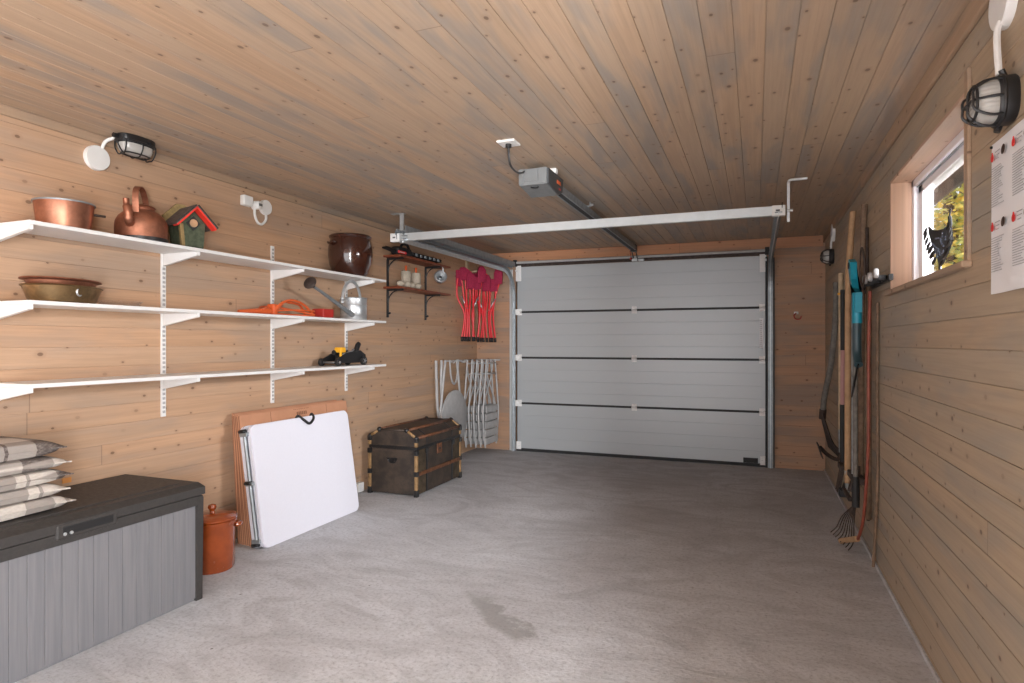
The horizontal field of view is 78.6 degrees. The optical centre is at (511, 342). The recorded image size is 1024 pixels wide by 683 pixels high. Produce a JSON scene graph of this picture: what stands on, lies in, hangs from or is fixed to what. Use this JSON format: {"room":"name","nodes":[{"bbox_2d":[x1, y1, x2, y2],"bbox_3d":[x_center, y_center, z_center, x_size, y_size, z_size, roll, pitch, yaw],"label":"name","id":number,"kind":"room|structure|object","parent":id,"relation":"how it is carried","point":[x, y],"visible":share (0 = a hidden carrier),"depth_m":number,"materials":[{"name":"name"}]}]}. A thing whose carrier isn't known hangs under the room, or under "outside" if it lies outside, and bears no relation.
{"room":"garage","nodes":[
{"label":"garage","id":0,"kind":"room"},
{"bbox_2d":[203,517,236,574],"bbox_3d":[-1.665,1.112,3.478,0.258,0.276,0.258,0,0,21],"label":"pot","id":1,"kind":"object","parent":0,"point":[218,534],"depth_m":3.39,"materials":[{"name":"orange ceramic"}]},
{"bbox_2d":[0,114,476,537],"bbox_3d":[-2.000,0.075,3.570,0.120,2.450,8.600,0,0,21],"label":"wall","id":2,"kind":"structure","parent":0,"point":[112,429],"depth_m":3.65,"materials":[{"name":"brown wood"}]},
{"bbox_2d":[62,477,70,483],"bbox_3d":[-2.148,0.662,3.020,0.003,0.025,0.043,0,0,21],"label":"trim","id":3,"kind":"structure","parent":2,"relation":"attached to","point":[64,480],"depth_m":3.02,"materials":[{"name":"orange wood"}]},
{"bbox_2d":[83,137,114,170],"bbox_3d":[-2.042,-0.957,3.171,0.208,0.178,0.100,0,0,-26],"label":"junction box","id":4,"kind":"object","parent":2,"relation":"attached to","point":[96,157],"visible":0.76,"depth_m":3.14,"materials":[{"name":"white plastic"}]},
{"bbox_2d":[112,132,155,162],"bbox_3d":[-1.935,-0.998,3.204,0.134,0.104,0.221,0,0,35],"label":"lamp","id":5,"kind":"object","parent":2,"relation":"attached to","point":[133,146],"visible":1,"depth_m":3.17,"materials":[{"name":"black paint"}]},
{"bbox_2d":[160,254,165,416],"bbox_3d":[-1.953,-0.084,3.506,0.013,0.992,0.028,0,0,21],"label":"upright","id":6,"kind":"object","parent":2,"relation":"attached to","point":[162,268],"visible":0.8,"depth_m":3.50,"materials":[{"name":"white metal"}]},
{"bbox_2d":[163,252,199,265],"bbox_3d":[-1.827,-0.464,3.457,0.260,0.067,0.018,0,0,21],"label":"shelf bracket","id":7,"kind":"object","parent":6,"relation":"attached to","point":[172,258],"visible":1,"depth_m":3.46,"materials":[{"name":"white metal"}]},
{"bbox_2d":[163,313,199,325],"bbox_3d":[-1.827,-0.129,3.457,0.260,0.067,0.018,0,0,21],"label":"shelf bracket","id":8,"kind":"object","parent":6,"relation":"attached to","point":[168,319],"visible":0.93,"depth_m":3.46,"materials":[{"name":"white metal"}]},
{"bbox_2d":[163,378,199,388],"bbox_3d":[-1.827,0.224,3.457,0.260,0.067,0.018,0,0,21],"label":"shelf bracket","id":9,"kind":"object","parent":6,"relation":"attached to","point":[176,382],"visible":0.79,"depth_m":3.46,"materials":[{"name":"white metal"}]},
{"bbox_2d":[0,220,385,282],"bbox_3d":[-1.643,-0.506,3.914,0.266,0.018,2.700,0,0,21],"label":"wall shelf","id":10,"kind":"object","parent":2,"relation":"attached to","point":[40,228],"visible":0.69,"depth_m":3.29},
{"bbox_2d":[31,197,105,229],"bbox_3d":[-2.049,-0.578,2.865,0.243,0.125,0.243,0,0,1],"label":"copper pan","id":11,"kind":"object","parent":10,"relation":"on","point":[61,211],"visible":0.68,"depth_m":2.78,"materials":[{"name":"metal"}]},
{"bbox_2d":[114,186,168,242],"bbox_3d":[-1.901,-0.654,3.206,0.243,0.279,0.250,0,0,35],"label":"copper kettle","id":12,"kind":"object","parent":10,"relation":"on","point":[137,220],"visible":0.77,"depth_m":3.12,"materials":[{"name":"brown metal"}]},
{"bbox_2d":[161,204,217,248],"bbox_3d":[-1.789,-0.646,3.462,0.214,0.262,0.230,0,0,37],"label":"birdhouse","id":13,"kind":"object","parent":10,"relation":"on","point":[187,226],"visible":0.92,"depth_m":3.43,"materials":[{"name":"green paint"}]},
{"bbox_2d":[327,233,371,276],"bbox_3d":[-1.256,-0.671,4.844,0.336,0.313,0.353,0,0,21],"label":"stoneware crock","id":14,"kind":"object","parent":10,"relation":"on","point":[349,253],"visible":0.84,"depth_m":4.72,"materials":[{"name":"brown ceramic"}]},
{"bbox_2d":[0,364,385,388],"bbox_3d":[-1.643,0.181,3.914,0.266,0.018,2.700,0,0,21],"label":"wall shelf","id":15,"kind":"object","parent":2,"relation":"attached to","point":[171,376],"visible":1,"depth_m":3.24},
{"bbox_2d":[318,342,366,365],"bbox_3d":[-1.284,0.081,4.804,0.185,0.180,0.403,0,0,21],"label":"jack","id":16,"kind":"object","parent":15,"relation":"on","point":[340,355],"visible":1,"depth_m":4.75,"materials":[{"name":"black paint"}]},
{"bbox_2d":[354,342,360,350],"bbox_3d":[-1.228,0.041,4.957,0.044,0.099,0.076,0,0,21],"label":"socket","id":17,"kind":"object","parent":16,"relation":"attached to","point":[357,346],"depth_m":4.95,"materials":[{"name":"black paint"}]},
{"bbox_2d":[0,300,385,322],"bbox_3d":[-1.643,-0.171,3.914,0.266,0.018,2.700,0,0,21],"label":"wall shelf","id":18,"kind":"object","parent":2,"relation":"attached to","point":[36,303],"visible":0.86,"depth_m":3.23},
{"bbox_2d":[18,276,101,286],"bbox_3d":[-2.054,-0.239,2.865,0.280,0.094,0.416,0,0,-7],"label":"copper pan","id":19,"kind":"object","parent":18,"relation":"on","point":[28,279],"visible":0.45,"depth_m":2.72,"materials":[{"name":"brown metal"}]},
{"bbox_2d":[19,283,102,303],"bbox_3d":[-2.051,-0.218,2.860,0.284,0.076,0.403,0,0,-7],"label":"pan","id":20,"kind":"object","parent":18,"relation":"on","point":[32,291],"visible":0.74,"depth_m":2.73,"materials":[{"name":"metal"}]},
{"bbox_2d":[237,299,314,316],"bbox_3d":[-1.557,-0.237,4.119,0.145,0.114,0.685,0,0,21],"label":"cable","id":21,"kind":"object","parent":18,"relation":"on","point":[270,308],"visible":0.99,"depth_m":4.13,"materials":[{"name":"orange plastic"}]},
{"bbox_2d":[312,309,333,317],"bbox_3d":[-1.370,-0.213,4.538,0.100,0.066,0.120,0,0,21],"label":"box","id":22,"kind":"object","parent":18,"relation":"on","point":[329,313],"visible":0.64,"depth_m":4.49,"materials":[{"name":"plastic"}]},
{"bbox_2d":[304,277,366,319],"bbox_3d":[-1.283,-0.338,4.652,0.212,0.316,0.749,0,0,8],"label":"watering can","id":23,"kind":"object","parent":18,"relation":"on","point":[350,307],"visible":0.88,"depth_m":4.82,"materials":[{"name":"metal"}]},
{"bbox_2d":[0,103,395,232],"bbox_3d":[-1.935,-1.028,3.545,0.018,0.045,8.400,0,0,21],"label":"trim","id":24,"kind":"structure","parent":2,"relation":"attached to","point":[5,110],"depth_m":3.63,"materials":[{"name":"brown wood"}]},
{"bbox_2d":[240,194,262,209],"bbox_3d":[-1.704,-0.919,4.094,0.062,0.074,0.151,0,0,21],"label":"wall socket","id":25,"kind":"object","parent":2,"relation":"attached to","point":[245,200],"visible":1,"depth_m":4.07,"materials":[{"name":"white plastic"}]},
{"bbox_2d":[253,200,271,225],"bbox_3d":[-1.675,-0.874,4.197,0.029,0.181,0.165,0,0,21],"label":"junction box","id":26,"kind":"object","parent":2,"relation":"attached to","point":[266,209],"visible":0.98,"depth_m":4.21,"materials":[{"name":"white plastic"}]},
{"bbox_2d":[270,246,273,402],"bbox_3d":[-1.645,-0.127,4.297,0.013,1.077,0.028,0,0,21],"label":"upright","id":27,"kind":"object","parent":2,"relation":"attached to","point":[271,247],"visible":0.83,"depth_m":4.29,"materials":[{"name":"white metal"}]},
{"bbox_2d":[272,269,304,279],"bbox_3d":[-1.519,-0.464,4.248,0.260,0.067,0.018,0,0,21],"label":"shelf bracket","id":28,"kind":"object","parent":27,"relation":"attached to","point":[276,274],"visible":1,"depth_m":4.25,"materials":[{"name":"white metal"}]},
{"bbox_2d":[272,319,304,328],"bbox_3d":[-1.519,-0.129,4.248,0.260,0.067,0.018,0,0,21],"label":"shelf bracket","id":29,"kind":"object","parent":27,"relation":"attached to","point":[276,323],"visible":1,"depth_m":4.25,"materials":[{"name":"white metal"}]},
{"bbox_2d":[272,371,304,379],"bbox_3d":[-1.519,0.224,4.248,0.260,0.067,0.018,0,0,21],"label":"shelf bracket","id":30,"kind":"object","parent":27,"relation":"attached to","point":[275,376],"visible":0.79,"depth_m":4.25,"materials":[{"name":"white metal"}]},
{"bbox_2d":[345,281,347,390],"bbox_3d":[-1.343,-0.081,5.071,0.013,0.938,0.028,0,0,21],"label":"upright","id":31,"kind":"object","parent":2,"relation":"attached to","point":[346,291],"visible":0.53,"depth_m":5.07,"materials":[{"name":"white metal"}]},
{"bbox_2d":[346,323,374,330],"bbox_3d":[-1.217,-0.129,5.022,0.260,0.067,0.018,0,0,21],"label":"shelf bracket","id":32,"kind":"object","parent":31,"relation":"attached to","point":[349,326],"visible":0.86,"depth_m":5.03,"materials":[{"name":"white metal"}]},
{"bbox_2d":[346,280,374,289],"bbox_3d":[-1.217,-0.464,5.022,0.260,0.067,0.018,0,0,21],"label":"shelf bracket","id":33,"kind":"object","parent":31,"relation":"attached to","point":[350,285],"visible":0.86,"depth_m":5.01,"materials":[{"name":"white metal"}]},
{"bbox_2d":[346,367,374,374],"bbox_3d":[-1.217,0.224,5.022,0.260,0.067,0.018,0,0,21],"label":"shelf bracket","id":34,"kind":"object","parent":31,"relation":"attached to","point":[351,370],"visible":0.79,"depth_m":5.02,"materials":[{"name":"white metal"}]},
{"bbox_2d":[356,482,363,492],"bbox_3d":[-1.270,1.198,5.202,0.054,0.075,0.080,0,0,21],"label":"socket","id":35,"kind":"object","parent":2,"relation":"attached to","point":[360,485],"visible":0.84,"depth_m":5.18,"materials":[{"name":"white plastic"}]},
{"bbox_2d":[383,254,450,319],"bbox_3d":[-0.889,-0.506,5.998,0.185,0.553,0.970,0,0,21],"label":"shelf","id":36,"kind":"object","parent":2,"relation":"attached to","point":[427,264],"visible":1,"depth_m":5.80,"materials":[{"name":"black paint"}]},
{"bbox_2d":[397,280,403,285],"bbox_3d":[-0.985,-0.529,5.536,0.060,0.052,0.074,0,0,21],"label":"stone","id":37,"kind":"object","parent":36,"relation":"on","point":[400,282],"visible":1,"depth_m":5.51,"materials":[{"name":"beige stone"}]},
{"bbox_2d":[401,265,410,286],"bbox_3d":[-0.970,-0.606,5.729,0.092,0.205,0.092,0,0,21],"label":"candle","id":38,"kind":"object","parent":36,"relation":"on","point":[405,275],"visible":0.64,"depth_m":5.69,"materials":[{"name":"beige wax"}]},
{"bbox_2d":[404,281,410,286],"bbox_3d":[-0.938,-0.529,5.623,0.059,0.052,0.074,0,0,21],"label":"stone","id":39,"kind":"object","parent":36,"relation":"on","point":[407,283],"visible":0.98,"depth_m":5.60,"materials":[{"name":"beige stone"}]},
{"bbox_2d":[382,243,440,262],"bbox_3d":[-0.922,-0.847,5.812,0.110,0.128,0.980,0,0,21],"label":"hedge trimmer","id":40,"kind":"object","parent":36,"relation":"on","point":[394,250],"visible":0.98,"depth_m":5.66,"materials":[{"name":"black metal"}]},
{"bbox_2d":[411,268,420,288],"bbox_3d":[-0.905,-0.606,5.896,0.092,0.205,0.092,0,0,21],"label":"candle","id":41,"kind":"object","parent":36,"relation":"on","point":[415,277],"visible":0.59,"depth_m":5.86,"materials":[{"name":"beige wax"}]},
{"bbox_2d":[415,283,421,288],"bbox_3d":[-0.871,-0.529,5.807,0.060,0.052,0.074,0,0,21],"label":"stone","id":42,"kind":"object","parent":36,"relation":"on","point":[418,285],"visible":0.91,"depth_m":5.79,"materials":[{"name":"beige stone"}]},
{"bbox_2d":[434,267,446,282],"bbox_3d":[-0.731,-0.690,6.316,0.131,0.176,0.133,0,0,-32],"label":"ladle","id":43,"kind":"object","parent":36,"relation":"hanging from","point":[440,276],"visible":0.91,"depth_m":6.30,"materials":[{"name":"silver metal"}]},
{"bbox_2d":[435,359,466,437],"bbox_3d":[-0.645,0.645,6.667,0.085,0.935,0.615,0,0,21],"label":"bistro table","id":44,"kind":"object","parent":2,"relation":"attached to","point":[454,406],"visible":0.73,"depth_m":6.60,"materials":[{"name":"grey paint"}]},
{"bbox_2d":[456,266,485,340],"bbox_3d":[-0.472,-0.442,7.012,0.363,0.844,0.097,0,0,-19],"label":"chair","id":45,"kind":"object","parent":2,"relation":"hanging from","point":[472,283],"visible":0.99,"depth_m":6.98,"materials":[{"name":"red metal"}]},
{"bbox_2d":[465,261,476,272],"bbox_3d":[-0.452,-0.890,7.153,0.161,0.200,0.070,0,0,21],"label":"peg","id":46,"kind":"object","parent":2,"relation":"attached to","point":[467,263],"visible":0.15,"depth_m":7.15,"materials":[{"name":"brown wood"}]},
{"bbox_2d":[473,269,502,341],"bbox_3d":[-0.287,-0.432,7.197,0.376,0.844,0.099,0,0,11],"label":"chair","id":47,"kind":"object","parent":46,"relation":"hanging from","point":[491,285],"visible":0.82,"depth_m":7.16,"materials":[{"name":"red metal"}]},
{"bbox_2d":[447,359,499,362],"bbox_3d":[-0.421,0.202,6.969,0.328,0.037,0.800,0,0,21],"label":"hook rail","id":48,"kind":"object","parent":2,"relation":"attached to","point":[464,360],"visible":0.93,"depth_m":7.03,"materials":[{"name":"grey metal"}]},
{"bbox_2d":[464,359,480,446],"bbox_3d":[-0.460,0.676,7.124,0.045,0.974,0.457,0,0,21],"label":"folding chair","id":49,"kind":"object","parent":48,"relation":"hanging from","point":[466,440],"visible":0.46,"depth_m":6.99,"materials":[{"name":"grey paint"}]},
{"bbox_2d":[468,359,484,446],"bbox_3d":[-0.405,0.670,7.113,0.045,0.974,0.457,0,0,21],"label":"folding chair","id":50,"kind":"object","parent":48,"relation":"hanging from","point":[470,434],"visible":0.59,"depth_m":6.96,"materials":[{"name":"grey paint"}]},
{"bbox_2d":[473,359,489,447],"bbox_3d":[-0.350,0.676,7.103,0.045,0.974,0.457,0,0,21],"label":"folding chair","id":51,"kind":"object","parent":48,"relation":"hanging from","point":[475,439],"visible":0.58,"depth_m":6.96,"materials":[{"name":"grey paint"}]},
{"bbox_2d":[478,359,494,446],"bbox_3d":[-0.296,0.670,7.092,0.045,0.974,0.457,0,0,21],"label":"folding chair","id":52,"kind":"object","parent":48,"relation":"hanging from","point":[480,439],"visible":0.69,"depth_m":6.98,"materials":[{"name":"grey paint"}]},
{"bbox_2d":[482,359,498,447],"bbox_3d":[-0.244,0.670,7.072,0.045,0.974,0.457,0,0,21],"label":"folding chair","id":53,"kind":"object","parent":48,"relation":"hanging from","point":[494,415],"visible":1,"depth_m":7.04,"materials":[{"name":"grey paint"}]},
{"bbox_3d":[-2.261,-0.070,2.717,0.013,0.960,0.028,0,0,21],"label":"upright","id":54,"kind":"object","parent":2,"relation":"attached to","visible":0},
{"bbox_2d":[0,224,32,241],"bbox_3d":[-2.135,-0.464,2.668,0.260,0.067,0.018,0,0,21],"label":"shelf bracket","id":55,"kind":"object","parent":54,"relation":"attached to","point":[6,232],"visible":1,"depth_m":2.65,"materials":[{"name":"white metal"}]},
{"bbox_2d":[0,304,32,318],"bbox_3d":[-2.135,-0.129,2.668,0.260,0.067,0.018,0,0,21],"label":"shelf bracket","id":56,"kind":"object","parent":54,"relation":"attached to","point":[5,310],"visible":1,"depth_m":2.65,"materials":[{"name":"white metal"}]},
{"bbox_2d":[0,387,32,400],"bbox_3d":[-2.135,0.224,2.668,0.260,0.067,0.018,0,0,21],"label":"shelf bracket","id":57,"kind":"object","parent":54,"relation":"attached to","point":[5,393],"visible":1,"depth_m":2.65,"materials":[{"name":"white metal"}]},
{"bbox_2d":[15,448,936,682],"bbox_3d":[-0.206,1.325,2.871,4.330,0.150,9.000,0,0,21],"label":"floor","id":58,"kind":"structure","parent":0,"point":[523,566],"depth_m":3.06,"materials":[{"name":"concrete"}]},
{"bbox_2d":[0,474,204,682],"bbox_3d":[-2.022,0.966,2.487,0.566,0.569,1.461,0,0,21],"label":"storage chest","id":59,"kind":"object","parent":58,"relation":"on","point":[81,574],"visible":1,"depth_m":2.59,"materials":[{"name":"grey plastic"}]},
{"bbox_2d":[0,495,75,521],"bbox_3d":[-2.092,0.650,2.453,0.452,0.070,0.452,0,0,18],"label":"cushion","id":60,"kind":"object","parent":59,"relation":"on","point":[11,511],"visible":0.58,"depth_m":2.46,"materials":[{"name":"fabric"}]},
{"bbox_2d":[0,483,70,505],"bbox_3d":[-2.105,0.594,2.447,0.452,0.066,0.452,0,0,23],"label":"cushion","id":61,"kind":"object","parent":60,"relation":"on","point":[45,489],"visible":0.54,"depth_m":2.46,"materials":[{"name":"fabric"}]},
{"bbox_2d":[0,468,73,492],"bbox_3d":[-2.096,0.539,2.443,0.452,0.069,0.452,0,0,18],"label":"cushion","id":62,"kind":"object","parent":61,"relation":"on","point":[22,480],"visible":0.62,"depth_m":2.46,"materials":[{"name":"fabric"}]},
{"bbox_2d":[0,455,71,476],"bbox_3d":[-2.106,0.486,2.458,0.452,0.065,0.452,0,0,24],"label":"cushion","id":63,"kind":"object","parent":62,"relation":"on","point":[42,462],"visible":0.65,"depth_m":2.46,"materials":[{"name":"fabric"}]},
{"bbox_2d":[0,436,66,462],"bbox_3d":[-2.118,0.425,2.441,0.452,0.080,0.452,0,0,21],"label":"cushion","id":64,"kind":"object","parent":63,"relation":"on","point":[11,448],"visible":1,"depth_m":2.47,"materials":[{"name":"fabric"}]},
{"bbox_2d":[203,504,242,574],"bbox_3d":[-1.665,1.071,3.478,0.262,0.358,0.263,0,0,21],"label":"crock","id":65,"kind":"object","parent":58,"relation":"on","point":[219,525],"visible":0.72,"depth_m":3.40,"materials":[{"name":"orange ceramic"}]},
{"bbox_2d":[233,415,244,544],"bbox_3d":[-1.505,0.849,4.365,0.099,0.801,1.039,0,0,21],"label":"flat cardboard box","id":66,"kind":"object","parent":58,"relation":"on","point":[236,451],"visible":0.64,"depth_m":3.88,"materials":[{"name":"brown cardboard"}]},
{"bbox_2d":[232,400,336,543],"bbox_3d":[-1.532,0.844,4.371,0.081,0.811,1.018,0,0,21],"label":"flat cardboard box","id":67,"kind":"object","parent":58,"relation":"on","point":[234,453],"visible":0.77,"depth_m":3.90,"materials":[{"name":"brown cardboard"}]},
{"bbox_2d":[234,400,342,545],"bbox_3d":[-1.478,0.846,4.360,0.118,0.807,1.060,0,0,21],"label":"flat cardboard box","id":68,"kind":"object","parent":58,"relation":"on","point":[238,450],"visible":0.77,"depth_m":3.87,"materials":[{"name":"brown cardboard"}]},
{"bbox_2d":[236,401,347,546],"bbox_3d":[-1.450,0.849,4.354,0.136,0.801,1.081,0,0,21],"label":"flat cardboard box","id":69,"kind":"object","parent":58,"relation":"on","point":[277,415],"visible":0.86,"depth_m":4.14,"materials":[{"name":"brown cardboard"}]},
{"bbox_2d":[293,407,307,414],"bbox_3d":[-1.475,0.479,4.383,0.001,0.042,0.156,-8,-3,21],"label":"print","id":70,"kind":"object","parent":69,"relation":"attached to","point":[299,410],"depth_m":4.38,"materials":[{"name":"cardboard"}]},
{"bbox_2d":[238,411,358,547],"bbox_3d":[-1.414,0.872,4.255,0.198,0.773,0.999,0,0,21],"label":"folding table","id":71,"kind":"object","parent":58,"relation":"on","point":[299,472],"visible":1,"depth_m":4.12,"materials":[{"name":"white plastic"}]},
{"bbox_2d":[367,416,461,497],"bbox_3d":[-0.836,0.972,5.523,0.480,0.556,0.833,0,0,21],"label":"trunk","id":72,"kind":"object","parent":58,"relation":"on","point":[413,457],"visible":1,"depth_m":5.21,"materials":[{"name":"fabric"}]},
{"bbox_2d":[872,303,879,566],"bbox_3d":[2.010,0.515,3.460,0.017,1.471,0.089,0,0,13],"label":"stick","id":73,"kind":"object","parent":58,"relation":"on","point":[877,304],"visible":1,"depth_m":3.43,"materials":[{"name":"brown wood"}]},
{"bbox_2d":[0,0,969,253],"bbox_3d":[-0.113,-1.110,2.835,4.130,0.120,8.600,0,0,21],"label":"ceiling","id":74,"kind":"structure","parent":0,"point":[372,110],"depth_m":2.61,"materials":[{"name":"brown wood"}]},
{"bbox_2d":[496,138,524,173],"bbox_3d":[0.043,-0.989,3.451,0.104,0.121,0.486,0,0,19],"label":"socket","id":75,"kind":"object","parent":74,"relation":"attached to","point":[506,143],"visible":1,"depth_m":3.27,"materials":[{"name":"white plastic"}]},
{"bbox_2d":[519,167,637,259],"bbox_3d":[0.728,-0.973,5.193,0.186,0.155,3.319,0,0,21],"label":"garage door opener","id":76,"kind":"object","parent":74,"relation":"attached to","point":[541,181],"visible":0.99,"depth_m":3.80,"materials":[{"name":"grey plastic"}]},
{"bbox_2d":[477,243,825,470],"bbox_3d":[1.341,0.075,6.840,3.930,2.450,0.120,0,0,21],"label":"wall","id":77,"kind":"structure","parent":0,"point":[800,283],"depth_m":6.22,"materials":[{"name":"brown wood"}]},
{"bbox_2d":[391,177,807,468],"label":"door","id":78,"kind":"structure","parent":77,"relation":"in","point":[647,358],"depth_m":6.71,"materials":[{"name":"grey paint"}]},
{"bbox_2d":[390,205,784,242],"bbox_3d":[0.389,-0.850,4.548,2.930,0.068,0.048,0,0,21],"label":"bar","id":79,"kind":"object","parent":78,"relation":"attached to","point":[769,211],"visible":0.92,"depth_m":4.44,"materials":[{"name":"metal"}]},
{"bbox_2d":[493,235,822,261],"bbox_3d":[1.315,-0.998,6.776,3.692,0.105,0.018,0,0,21],"label":"trim","id":80,"kind":"structure","parent":77,"relation":"attached to","point":[803,241],"depth_m":6.62,"materials":[{"name":"brown wood"}]},
{"bbox_2d":[825,0,1023,682],"bbox_3d":[1.611,0.075,2.163,0.170,2.450,8.600,0,0,21],"label":"wall","id":81,"kind":"structure","parent":0,"point":[950,540],"depth_m":2.18,"materials":[{"name":"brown wood"}]},
{"bbox_2d":[820,247,833,265],"bbox_3d":[2.757,-0.755,5.481,0.104,0.164,0.157,0,0,21],"label":"lamp","id":82,"kind":"object","parent":81,"relation":"attached to","point":[827,255],"visible":1,"depth_m":5.43,"materials":[{"name":"black paint"}]},
{"bbox_2d":[830,224,835,248],"bbox_3d":[2.762,-0.921,5.395,0.034,0.208,0.149,0,0,21],"label":"junction box","id":83,"kind":"object","parent":81,"relation":"attached to","point":[833,230],"visible":0.97,"depth_m":5.35,"materials":[{"name":"white plastic"}]},
{"bbox_2d":[824,469,941,682],"bbox_3d":[1.715,1.240,2.680,0.012,0.020,7.360,0,0,21],"label":"trim","id":84,"kind":"structure","parent":81,"relation":"attached to","point":[925,656],"depth_m":2.92,"materials":[{"name":"concrete"}]},
{"bbox_2d":[823,0,988,242],"bbox_3d":[1.522,-1.012,2.197,0.020,0.075,8.400,0,0,21],"label":"trim","id":85,"kind":"structure","parent":81,"relation":"attached to","point":[975,9],"depth_m":2.47,"materials":[{"name":"brown wood"}]},
{"bbox_2d":[844,67,971,296],"bbox_3d":[2.059,-0.551,3.432,0.247,0.628,3.210,0,0,21],"label":"window","id":86,"kind":"structure","parent":81,"relation":"in","point":[948,146],"depth_m":2.89,"materials":[{"name":"brown wood"}]},
{"bbox_2d":[819,282,838,455],"bbox_3d":[2.523,0.209,4.910,0.055,1.361,0.650,0,0,11],"label":"scythe","id":87,"kind":"object","parent":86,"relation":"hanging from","point":[822,411],"visible":0.91,"depth_m":4.94,"materials":[{"name":"grey wood"}]},
{"bbox_2d":[816,273,842,460],"bbox_3d":[2.357,0.177,4.640,0.171,1.374,0.162,0,0,21],"label":"hoe","id":88,"kind":"object","parent":86,"relation":"hanging from","point":[840,275],"visible":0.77,"depth_m":4.56,"materials":[{"name":"brown wood"}]},
{"bbox_2d":[838,429,839,451],"bbox_3d":[2.396,0.720,4.561,0.036,0.180,0.038,0,0,21],"label":"socket","id":89,"kind":"object","parent":88,"relation":"attached to","point":[838,429],"depth_m":4.56,"materials":[{"name":"metal"}]},
{"bbox_2d":[835,290,844,491],"bbox_3d":[2.322,0.340,4.408,0.065,1.421,0.180,0,0,21],"label":"fork","id":90,"kind":"object","parent":86,"relation":"hanging from","point":[842,292],"visible":0.75,"depth_m":4.35,"materials":[{"name":"wood"}]},
{"bbox_2d":[838,482,845,496],"bbox_3d":[2.230,0.295,4.183,0.076,1.471,0.125,0,0,21],"label":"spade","id":91,"kind":"object","parent":86,"relation":"hanging from","point":[840,490],"visible":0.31,"depth_m":4.18,"materials":[{"name":"black metal"}]},
{"bbox_2d":[831,356,859,550],"bbox_3d":[2.027,0.394,3.769,0.111,1.608,0.360,0,0,12],"label":"rake","id":92,"kind":"object","parent":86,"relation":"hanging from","point":[855,482],"visible":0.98,"depth_m":3.74,"materials":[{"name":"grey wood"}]},
{"bbox_2d":[843,296,852,500],"bbox_3d":[2.097,0.250,3.868,0.067,1.400,0.270,0,0,21],"label":"cultivator","id":93,"kind":"object","parent":86,"relation":"hanging from","point":[849,498],"visible":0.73,"depth_m":3.88,"materials":[{"name":"wood"}]},
{"bbox_2d":[844,211,855,493],"bbox_3d":[2.189,0.064,4.047,0.069,1.833,0.090,0,0,21],"label":"pole","id":94,"kind":"object","parent":86,"relation":"hanging from","point":[852,215],"visible":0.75,"depth_m":4.05,"materials":[{"name":"brown wood"}]},
{"bbox_2d":[847,259,862,396],"bbox_3d":[1.958,-0.087,3.576,0.052,0.815,0.325,0,0,21],"label":"pole pruner","id":95,"kind":"object","parent":86,"relation":"hanging from","point":[856,291],"visible":1,"depth_m":3.48,"materials":[{"name":"plastic"}]},
{"bbox_2d":[838,247,871,543],"bbox_3d":[1.959,0.347,3.579,0.056,1.737,0.448,0,0,12],"label":"hoe","id":96,"kind":"object","parent":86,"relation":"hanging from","point":[850,539],"visible":1,"depth_m":3.38,"materials":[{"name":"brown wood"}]},
{"bbox_2d":[847,204,867,485],"bbox_3d":[2.134,0.009,3.869,0.076,1.682,0.300,0,0,21],"label":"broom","id":97,"kind":"object","parent":86,"relation":"hanging from","point":[864,207],"visible":0.67,"depth_m":3.80,"materials":[{"name":"brown wood"}]},
{"bbox_2d":[865,227,869,520],"bbox_3d":[2.079,0.175,3.660,0.023,1.711,0.088,0,0,21],"label":"stake","id":98,"kind":"object","parent":86,"relation":"hanging from","point":[866,228],"visible":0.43,"depth_m":3.68,"materials":[{"name":"wood"}]},
{"bbox_2d":[866,286,871,519],"bbox_3d":[2.022,0.325,3.548,0.026,1.350,0.026,0,0,44],"label":"shaft","id":99,"kind":"object","parent":86,"relation":"hanging from","point":[869,494],"visible":0.54,"depth_m":3.54,"materials":[{"name":"brown wood"}]},
{"bbox_2d":[923,208,953,269],"bbox_3d":[1.729,-0.389,2.538,0.031,0.256,0.398,0,0,21],"label":"ornament","id":100,"kind":"object","parent":86,"relation":"on","point":[941,241],"visible":0.98,"depth_m":2.52,"materials":[{"name":"black paint"}]},
{"bbox_2d":[961,68,1020,133],"bbox_3d":[1.273,-0.640,1.675,0.104,0.159,0.142,0,0,21],"label":"lamp","id":101,"kind":"object","parent":81,"relation":"attached to","point":[994,102],"visible":1,"depth_m":1.63,"materials":[{"name":"black paint"}]},
{"bbox_2d":[988,0,1017,76],"bbox_3d":[1.312,-0.852,1.684,0.039,0.286,0.149,0,0,21],"label":"junction box","id":102,"kind":"object","parent":81,"relation":"attached to","point":[1001,13],"visible":0.97,"depth_m":1.66,"materials":[{"name":"white plastic"}]},
{"bbox_2d":[990,119,1023,293],"bbox_3d":[1.267,-0.350,1.536,0.010,0.424,0.532,0,0,21],"label":"poster","id":103,"kind":"object","parent":81,"relation":"attached to","point":[1007,157],"visible":1,"depth_m":1.66,"materials":[{"name":"white paper"}]},
{"label":"outside","id":104,"kind":"structure","parent":0,"visible":0},
{"bbox_3d":[17.440,1.600,1.787,28.800,0.100,44.000,0,0,21],"label":"lawn","id":105,"kind":"structure","parent":104,"visible":0},
{"bbox_2d":[933,183,963,270],"bbox_3d":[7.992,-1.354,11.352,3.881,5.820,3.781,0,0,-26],"label":"autumn tree","id":106,"kind":"object","parent":105,"relation":"on","point":[953,200],"visible":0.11,"depth_m":10.76,"materials":[{"name":"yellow plant"}]},
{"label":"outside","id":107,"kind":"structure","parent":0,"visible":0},
{"bbox_2d":[933,164,963,205],"bbox_3d":[2.694,-1.315,3.779,0.675,0.190,6.400,0,0,21],"label":"roof eave","id":108,"kind":"object","parent":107,"point":[956,179],"visible":0.08,"depth_m":5.06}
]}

